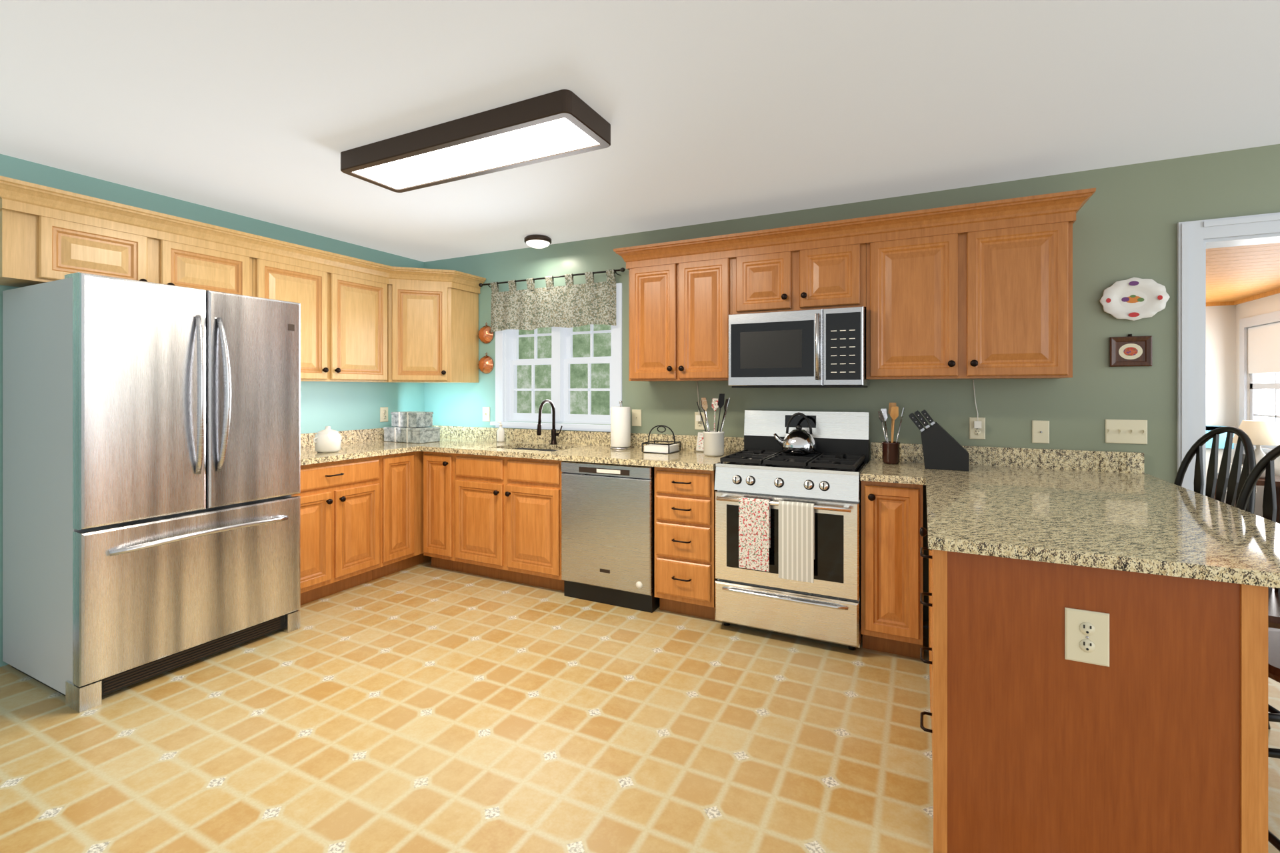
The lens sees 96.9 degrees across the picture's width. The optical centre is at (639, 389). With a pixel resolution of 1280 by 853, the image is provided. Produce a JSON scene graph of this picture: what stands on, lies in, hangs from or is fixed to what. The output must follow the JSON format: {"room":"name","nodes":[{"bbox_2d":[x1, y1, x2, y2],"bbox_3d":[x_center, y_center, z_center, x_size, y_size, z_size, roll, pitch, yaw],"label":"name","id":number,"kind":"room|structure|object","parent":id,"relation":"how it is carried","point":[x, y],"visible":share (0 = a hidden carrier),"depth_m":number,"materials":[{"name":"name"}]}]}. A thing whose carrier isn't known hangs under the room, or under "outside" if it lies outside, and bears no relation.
{"room":"kitchen","nodes":[
{"label":"kitchen","id":0,"kind":"room"},
{"bbox_2d":[0,154,423,666],"bbox_3d":[-3.198,0.100,2.628,0.150,2.460,5.750,0,0,27],"label":"wall","id":1,"kind":"structure","parent":0,"point":[341,406],"depth_m":3.94,"materials":[{"name":"paint"}]},
{"bbox_2d":[0,175,485,382],"bbox_3d":[-2.203,-0.490,3.648,0.709,0.866,2.724,0,0,27],"label":"upper cabinet","id":2,"kind":"object","parent":1,"relation":"attached to","point":[362,321],"visible":0.77,"depth_m":3.61,"materials":[{"name":"beige wood"}]},
{"bbox_2d":[380,406,387,421],"bbox_3d":[-2.097,0.205,4.654,0.010,0.120,0.075,0,0,27],"label":"outlet","id":3,"kind":"object","parent":1,"relation":"attached to","point":[383,411],"visible":1,"depth_m":4.65,"materials":[{"name":"beige plastic"}]},
{"bbox_2d":[0,0,1279,261],"bbox_3d":[0.406,-1.180,0.837,8.500,0.100,5.760,0,0,27],"label":"ceiling","id":4,"kind":"structure","parent":0,"point":[715,111],"depth_m":2.19,"materials":[{"name":"grey paint"}]},
{"bbox_2d":[340,89,610,192],"bbox_3d":[-0.779,-1.085,2.573,1.310,0.087,0.350,0,0,27],"label":"ceiling light panel","id":5,"kind":"object","parent":4,"relation":"attached to","point":[557,124],"depth_m":2.45,"materials":[{"name":"white plastic"}]},
{"bbox_2d":[524,234,551,248],"bbox_3d":[-0.758,-1.091,4.216,0.200,0.075,0.200,0,0,27],"label":"ceiling light","id":6,"kind":"object","parent":4,"relation":"attached to","point":[537,241],"depth_m":4.15,"materials":[{"name":"white glass"}]},
{"bbox_2d":[0,560,1279,852],"bbox_3d":[1.285,1.380,2.600,8.500,0.100,9.700,0,0,27],"label":"floor","id":7,"kind":"structure","parent":0,"point":[423,707],"depth_m":2.15,"materials":[{"name":"tile"}]},
{"bbox_2d":[2,272,300,712],"bbox_3d":[-2.431,0.421,2.913,0.909,1.818,0.925,0,0,27],"label":"refrigerator","id":8,"kind":"object","parent":7,"relation":"on","point":[151,431],"visible":1,"depth_m":2.59,"materials":[{"name":"silver metal"}]},
{"bbox_2d":[293,450,431,604],"bbox_3d":[-1.989,0.892,4.142,0.652,0.875,1.648,0,0,27],"label":"base cabinet","id":9,"kind":"object","parent":7,"relation":"on","point":[362,519],"visible":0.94,"depth_m":3.76,"materials":[{"name":"brown wood"}]},
{"bbox_2d":[561,460,659,612],"bbox_3d":[-0.086,0.894,3.762,0.636,0.872,0.623,0,0,27],"label":"dishwasher","id":10,"kind":"object","parent":7,"relation":"on","point":[608,509],"visible":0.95,"depth_m":3.48,"materials":[{"name":"silver metal"}]},
{"bbox_2d":[423,451,922,658],"bbox_3d":[-0.003,0.892,3.709,3.315,0.875,0.652,0,0,27],"label":"base cabinet","id":11,"kind":"object","parent":7,"relation":"on","point":[495,517],"visible":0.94,"depth_m":3.34,"materials":[{"name":"brown wood"}]},
{"bbox_2d":[300,425,1279,587],"bbox_3d":[-0.112,0.474,3.099,4.947,0.320,1.847,0,0,27],"label":"countertop","id":12,"kind":"structure","parent":11,"relation":"on","point":[1087,508],"depth_m":2.10,"materials":[{"name":"stone"}]},
{"bbox_2d":[313,426,341,452],"bbox_3d":[-2.075,0.329,3.772,0.158,0.172,0.158,0,0,-19],"label":"ceramic canister","id":13,"kind":"object","parent":12,"relation":"on","point":[327,440],"visible":1,"depth_m":3.71,"materials":[{"name":"white ceramic"}]},
{"bbox_2d":[383,411,440,443],"bbox_3d":[-1.825,0.297,4.542,0.408,0.236,0.212,0,0,27],"label":"boxes","id":14,"kind":"object","parent":12,"relation":"on","point":[407,427],"visible":1,"depth_m":4.47,"materials":[{"name":"grey metal"}]},
{"bbox_2d":[496,421,504,441],"bbox_3d":[-1.110,0.335,4.520,0.058,0.160,0.060,0,0,27],"label":"soap bottle","id":15,"kind":"object","parent":12,"relation":"on","point":[501,431],"visible":1,"depth_m":4.50,"materials":[{"name":"white plastic"}]},
{"bbox_2d":[536,399,562,443],"bbox_3d":[-0.697,0.244,4.236,0.220,0.342,0.103,0,0,-45],"label":"faucet","id":16,"kind":"object","parent":12,"relation":"on","point":[553,441],"visible":1,"depth_m":4.28,"materials":[{"name":"brown metal"}]},
{"bbox_2d":[610,400,631,449],"bbox_3d":[-0.137,0.246,4.007,0.150,0.337,0.150,0,0,27],"label":"paper towel","id":17,"kind":"object","parent":12,"relation":"on","point":[620,416],"visible":1,"depth_m":3.95,"materials":[{"name":"white paper"}]},
{"bbox_2d":[642,424,680,453],"bbox_3d":[0.143,0.326,3.784,0.199,0.179,0.199,0,0,27],"label":"napkin holder","id":18,"kind":"object","parent":12,"relation":"on","point":[657,448],"visible":1,"depth_m":3.73,"materials":[{"name":"white paper"}]},
{"bbox_2d":[696,432,703,451],"bbox_3d":[0.434,0.352,3.796,0.110,0.124,0.060,0,0,27],"label":"decorative tile","id":19,"kind":"structure","parent":12,"relation":"on","point":[700,437],"depth_m":3.80,"materials":[{"name":"white ceramic"}]},
{"bbox_2d":[696,393,730,455],"bbox_3d":[0.464,0.220,3.580,0.212,0.390,0.208,0,0,27],"label":"utensil crock","id":20,"kind":"object","parent":12,"relation":"on","point":[713,441],"visible":1,"depth_m":3.53,"materials":[{"name":"white ceramic"}]},
{"bbox_2d":[878,402,905,463],"bbox_3d":[1.411,0.245,3.183,0.139,0.340,0.140,0,0,27],"label":"utensil crock","id":21,"kind":"object","parent":12,"relation":"on","point":[891,449],"visible":1,"depth_m":3.15,"materials":[{"name":"brown ceramic"}]},
{"bbox_2d":[908,409,969,471],"bbox_3d":[1.581,0.262,3.011,0.278,0.307,0.150,0,0,27],"label":"knife block","id":22,"kind":"object","parent":12,"relation":"on","point":[941,451],"visible":1,"depth_m":2.94,"materials":[{"name":"black wood"}]},
{"bbox_2d":[714,410,869,649],"bbox_3d":[0.878,0.733,3.237,0.748,1.195,0.699,0,0,27],"label":"range","id":23,"kind":"object","parent":7,"relation":"on","point":[827,609],"visible":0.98,"depth_m":3.01,"materials":[{"name":"silver metal"}]},
{"bbox_2d":[738,496,770,571],"bbox_3d":[0.605,0.760,2.995,0.160,0.370,0.035,0,0,27],"label":"floral towel","id":24,"kind":"object","parent":23,"relation":"attached to","point":[754,513],"visible":1,"depth_m":2.98,"materials":[{"name":"fabric"}]},
{"bbox_2d":[773,412,816,454],"bbox_3d":[0.942,0.258,3.387,0.199,0.243,0.220,0,0,-25],"label":"kettle","id":25,"kind":"object","parent":23,"relation":"on","point":[798,441],"visible":1,"depth_m":3.32,"materials":[{"name":"silver metal"}]},
{"bbox_2d":[778,500,814,582],"bbox_3d":[0.799,0.772,2.898,0.175,0.396,0.035,0,0,27],"label":"towel","id":26,"kind":"object","parent":23,"relation":"attached to","point":[796,519],"visible":1,"depth_m":2.88,"materials":[{"name":"beige fabric"}]},
{"bbox_2d":[919,526,1267,852],"bbox_3d":[1.531,0.892,2.280,0.728,0.875,1.792,0,0,27],"label":"base cabinet","id":27,"kind":"object","parent":7,"relation":"on","point":[1163,747],"visible":0.83,"depth_m":1.46,"materials":[{"name":"brown wood"}]},
{"bbox_2d":[1064,607,1109,666],"bbox_3d":[1.156,0.640,1.467,0.092,0.135,0.010,0,0,27],"label":"peninsula outlet","id":28,"kind":"object","parent":27,"relation":"attached to","point":[1087,632],"visible":1,"depth_m":1.47,"materials":[{"name":"beige plastic"}]},
{"bbox_2d":[1174,426,1270,728],"bbox_3d":[2.323,0.744,2.455,0.428,1.175,0.430,0,0,9],"label":"stool","id":29,"kind":"object","parent":7,"relation":"on","point":[1234,481],"visible":0.29,"depth_m":2.42,"materials":[{"name":"black paint"}]},
{"bbox_2d":[1206,288,1279,475],"bbox_3d":[4.172,0.230,4.378,2.180,2.200,3.940,0,0,27],"label":"wall","id":30,"kind":"structure","parent":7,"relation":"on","point":[1223,319],"depth_m":5.64,"materials":[{"name":"beige paint"}]},
{"bbox_2d":[1239,310,1279,453],"bbox_3d":[5.529,-0.030,4.858,0.095,1.300,1.410,0,0,27],"label":"sunroom window","id":31,"kind":"structure","parent":30,"relation":"in","point":[1264,340],"depth_m":5.24,"materials":[{"name":"white"}]},
{"bbox_2d":[1214,420,1279,523],"bbox_3d":[5.129,0.795,4.706,0.440,1.070,0.440,0,0,27],"label":"table lamp","id":32,"kind":"object","parent":7,"relation":"on","point":[1263,433],"visible":0.44,"depth_m":4.63,"materials":[{"name":"white fabric"}]},
{"bbox_2d":[1235,444,1279,721],"bbox_3d":[2.064,0.744,1.937,0.428,1.175,0.430,0,0,9],"label":"stool","id":33,"kind":"object","parent":7,"relation":"on","point":[1269,501],"visible":0.13,"depth_m":2.02,"materials":[{"name":"black paint"}]},
{"bbox_2d":[1268,630,1279,851],"bbox_3d":[1.814,0.744,1.434,0.428,1.175,0.430,0,0,13],"label":"stool","id":34,"kind":"object","parent":7,"relation":"on","point":[1273,637],"visible":0.05,"depth_m":1.49,"materials":[{"name":"black paint"}]},
{"bbox_2d":[424,144,1279,621],"bbox_3d":[1.720,0.100,3.305,8.050,2.460,0.150,0,0,27],"label":"wall","id":35,"kind":"structure","parent":0,"point":[1127,229],"depth_m":3.01,"materials":[{"name":"paint"}]},
{"bbox_2d":[478,322,493,373],"bbox_3d":[-1.286,-0.343,4.683,0.150,0.427,0.058,0,0,27],"label":"mold","id":36,"kind":"object","parent":35,"relation":"attached to","point":[485,364],"visible":0.97,"depth_m":4.67,"materials":[{"name":"brown metal"}]},
{"bbox_2d":[482,406,489,421],"bbox_3d":[-1.281,0.205,4.704,0.075,0.120,0.020,0,0,27],"label":"outlet","id":37,"kind":"object","parent":35,"relation":"attached to","point":[486,410],"visible":1,"depth_m":4.71,"materials":[{"name":"beige plastic"}]},
{"bbox_2d":[478,267,625,332],"bbox_3d":[-0.701,-0.666,4.376,1.360,0.412,0.088,0,0,27],"label":"valance curtain","id":38,"kind":"object","parent":35,"relation":"attached to","point":[569,305],"visible":1,"depth_m":4.32,"materials":[{"name":"beige fabric"}]},
{"bbox_2d":[490,282,621,431],"bbox_3d":[-0.634,-0.233,4.442,1.210,1.085,0.205,0,0,27],"label":"kitchen window","id":39,"kind":"structure","parent":35,"relation":"in","point":[507,360],"depth_m":4.42,"materials":[{"name":"white wood"}]},
{"bbox_2d":[632,409,641,425],"bbox_3d":[-0.028,0.205,4.079,0.075,0.120,0.020,0,0,27],"label":"light switch","id":40,"kind":"object","parent":35,"relation":"attached to","point":[636,413],"visible":1,"depth_m":4.08,"materials":[{"name":"beige plastic"}]},
{"bbox_2d":[694,412,705,429],"bbox_3d":[0.408,0.215,3.867,0.075,0.120,0.010,0,0,27],"label":"outlet","id":41,"kind":"object","parent":35,"relation":"attached to","point":[699,425],"visible":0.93,"depth_m":3.86,"materials":[{"name":"beige plastic"}]},
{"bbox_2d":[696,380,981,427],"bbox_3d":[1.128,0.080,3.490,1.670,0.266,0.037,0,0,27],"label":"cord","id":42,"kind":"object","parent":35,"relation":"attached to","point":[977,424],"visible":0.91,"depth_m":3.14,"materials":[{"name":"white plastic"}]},
{"bbox_2d":[613,188,1095,381],"bbox_3d":[1.042,-0.490,3.335,2.530,0.866,0.389,0,0,27],"label":"upper cabinet","id":43,"kind":"object","parent":35,"relation":"attached to","point":[981,290],"visible":1,"depth_m":3.03,"materials":[{"name":"brown wood"}]},
{"bbox_2d":[728,306,869,387],"bbox_3d":[0.936,-0.228,3.355,0.748,0.435,0.443,0,0,27],"label":"microwave","id":44,"kind":"object","parent":43,"relation":"attached to","point":[816,348],"visible":1,"depth_m":3.18,"materials":[{"name":"silver metal"}]},
{"bbox_2d":[969,417,985,439],"bbox_3d":[1.867,0.215,3.140,0.075,0.120,0.010,0,0,27],"label":"outlet","id":45,"kind":"object","parent":35,"relation":"attached to","point":[979,433],"visible":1,"depth_m":3.14,"materials":[{"name":"beige plastic"}]},
{"bbox_2d":[1032,420,1049,443],"bbox_3d":[2.126,0.225,3.009,0.075,0.120,0.014,0,0,27],"label":"light switch","id":46,"kind":"object","parent":35,"relation":"attached to","point":[1040,429],"visible":1,"depth_m":3.01,"materials":[{"name":"beige plastic"}]},
{"bbox_2d":[1105,419,1147,443],"bbox_3d":[2.442,0.212,2.848,0.165,0.120,0.020,0,0,27],"label":"light switch","id":47,"kind":"object","parent":35,"relation":"attached to","point":[1117,431],"visible":1,"depth_m":2.85,"materials":[{"name":"beige plastic"}]},
{"bbox_2d":[1109,334,1151,366],"bbox_3d":[2.456,-0.196,2.842,0.165,0.162,0.024,0,0,27],"label":"picture frame","id":48,"kind":"object","parent":35,"relation":"attached to","point":[1131,351],"visible":1,"depth_m":2.84,"materials":[{"name":"brown wood"}]},
{"bbox_2d":[1099,277,1169,320],"bbox_3d":[2.462,-0.450,2.832,0.273,0.217,0.026,0,0,27],"label":"plate","id":49,"kind":"object","parent":35,"relation":"attached to","point":[1133,299],"visible":1,"depth_m":2.83,"materials":[{"name":"white ceramic"}]},
{"bbox_2d":[1176,212,1279,495],"bbox_3d":[3.134,0.260,2.588,1.080,2.140,0.190,0,0,27],"label":"door frame","id":50,"kind":"structure","parent":35,"relation":"attached to","point":[1193,237],"depth_m":2.73,"materials":[{"name":"white wood"}]},
{"bbox_2d":[1206,425,1263,516],"bbox_3d":[5.372,0.845,5.406,0.650,0.970,0.730,0,0,27],"label":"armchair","id":51,"kind":"object","parent":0,"point":[1259,489],"depth_m":5.48,"materials":[{"name":"white"}]},
{"bbox_2d":[1206,242,1279,302],"bbox_3d":[4.172,-0.913,4.378,2.180,0.085,3.940,0,0,27],"label":"ceiling","id":52,"kind":"structure","parent":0,"point":[1234,273],"depth_m":4.19,"materials":[{"name":"brown wood"}]},
{"label":"outside","id":53,"kind":"structure","parent":0,"visible":0},
{"bbox_2d":[517,324,611,414],"bbox_3d":[-0.082,-0.660,5.572,5.800,4.020,0.001,0,0,27],"label":"window panes","id":54,"kind":"object","parent":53,"point":[602,341],"visible":0.02,"depth_m":5.87,"materials":[{"name":"green"}]},
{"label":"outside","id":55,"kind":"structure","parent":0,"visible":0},
{"bbox_2d":[1262,372,1279,430],"bbox_3d":[5.833,-0.160,4.707,0.001,3.020,2.830,0,0,27],"label":"window pane","id":56,"kind":"object","parent":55,"point":[1268,395],"visible":0.02,"depth_m":5.71,"materials":[{"name":"white glass"}]}
]}

